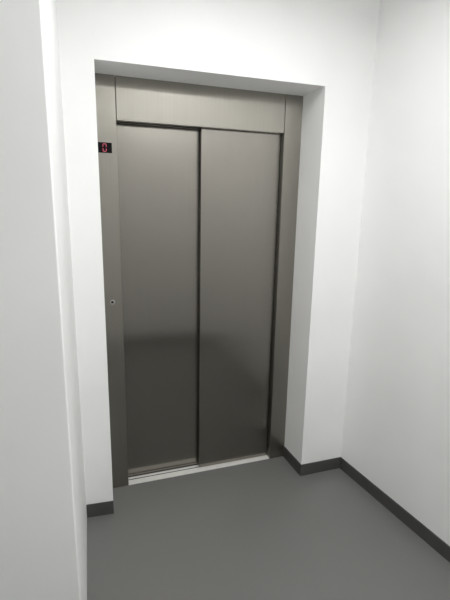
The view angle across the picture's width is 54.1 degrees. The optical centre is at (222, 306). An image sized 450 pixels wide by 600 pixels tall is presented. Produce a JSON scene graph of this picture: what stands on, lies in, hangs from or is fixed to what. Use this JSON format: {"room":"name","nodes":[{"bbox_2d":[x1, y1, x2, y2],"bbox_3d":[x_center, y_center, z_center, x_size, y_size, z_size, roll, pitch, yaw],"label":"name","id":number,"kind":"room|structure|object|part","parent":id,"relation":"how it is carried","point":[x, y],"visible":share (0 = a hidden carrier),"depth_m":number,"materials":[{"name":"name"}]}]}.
{"room":"elevator lobby","nodes":[
{"label":"elevator lobby","id":0,"kind":"room"},
{"bbox_2d":[0,0,86,599],"bbox_3d":[-1.474,-0.151,1.580,1.774,2.750,1.496,-4,14,-19],"label":"wall","id":1,"kind":"structure","parent":0,"point":[43,511],"depth_m":1.20,"materials":[{"name":"white paint"}]},
{"bbox_2d":[56,0,112,504],"bbox_3d":[-0.721,-0.303,2.301,0.136,2.750,0.608,-4,14,-19],"label":"wall","id":2,"kind":"structure","parent":0,"point":[75,25],"depth_m":2.01,"materials":[{"name":"white paint"}]},
{"bbox_2d":[86,501,113,517],"bbox_3d":[-0.644,1.067,2.323,0.137,0.074,0.006,-2,13,-15],"label":"baseboard","id":3,"kind":"structure","parent":2,"relation":"attached to","point":[102,508],"depth_m":2.32,"materials":[{"name":"grey plastic"}]},
{"bbox_2d":[92,0,330,95],"bbox_3d":[-0.108,-1.410,2.255,1.119,0.551,0.620,-4,14,-19],"label":"wall","id":4,"kind":"structure","parent":0,"point":[272,46],"depth_m":2.02,"materials":[{"name":"white paint"}]},
{"bbox_2d":[87,456,449,599],"bbox_3d":[-0.433,1.377,1.422,3.856,0.120,3.140,-4,14,-19],"label":"floor","id":5,"kind":"structure","parent":0,"point":[262,529],"depth_m":2.16,"materials":[{"name":"grey plastic"}]},
{"bbox_2d":[95,73,302,487],"bbox_3d":[-0.128,-0.067,2.550,1.119,2.199,0.154,-4,14,-19],"label":"elevator","id":6,"kind":"object","parent":5,"relation":"on","point":[198,183],"visible":0.97,"depth_m":2.49,"materials":[{"name":"silver metal"}]},
{"bbox_3d":[-0.332,0.011,2.514,0.484,2.043,0.026,-4,14,-19],"label":"door panel","id":7,"kind":"part","parent":6,"relation":"part of","materials":[{"name":"silver metal"}]},
{"bbox_3d":[-0.146,1.002,2.799,0.907,0.004,0.149,-4,14,-19],"label":"door sill","id":8,"kind":"part","parent":6,"relation":"part of","materials":[{"name":"silver metal"}]},
{"bbox_3d":[0.086,-0.005,2.616,0.463,2.043,0.026,-4,14,-19],"label":"door panel","id":9,"kind":"part","parent":6,"relation":"part of","materials":[{"name":"silver metal"}]},
{"bbox_2d":[284,0,379,464],"bbox_3d":[0.533,-0.379,2.730,0.281,2.750,0.622,-4,14,-19],"label":"wall","id":10,"kind":"structure","parent":0,"point":[335,116],"depth_m":2.44,"materials":[{"name":"white paint"}]},
{"bbox_2d":[283,446,340,475],"bbox_3d":[0.574,0.969,2.844,0.287,0.074,0.231,-4,14,-19],"label":"baseboard","id":11,"kind":"structure","parent":10,"relation":"attached to","point":[334,463],"depth_m":2.75,"materials":[{"name":"grey plastic"}]},
{"bbox_2d":[341,0,449,545],"bbox_3d":[1.214,-0.146,1.769,0.345,2.750,2.940,-4,14,-19],"label":"wall","id":12,"kind":"structure","parent":0,"point":[396,427],"depth_m":2.17,"materials":[{"name":"white paint"}]},
{"bbox_2d":[340,457,449,562],"bbox_3d":[1.197,1.231,1.749,0.006,0.074,2.323,-4,14,-23],"label":"baseboard","id":13,"kind":"structure","parent":12,"relation":"attached to","point":[416,526],"depth_m":2.34,"materials":[{"name":"grey plastic"}]}
]}

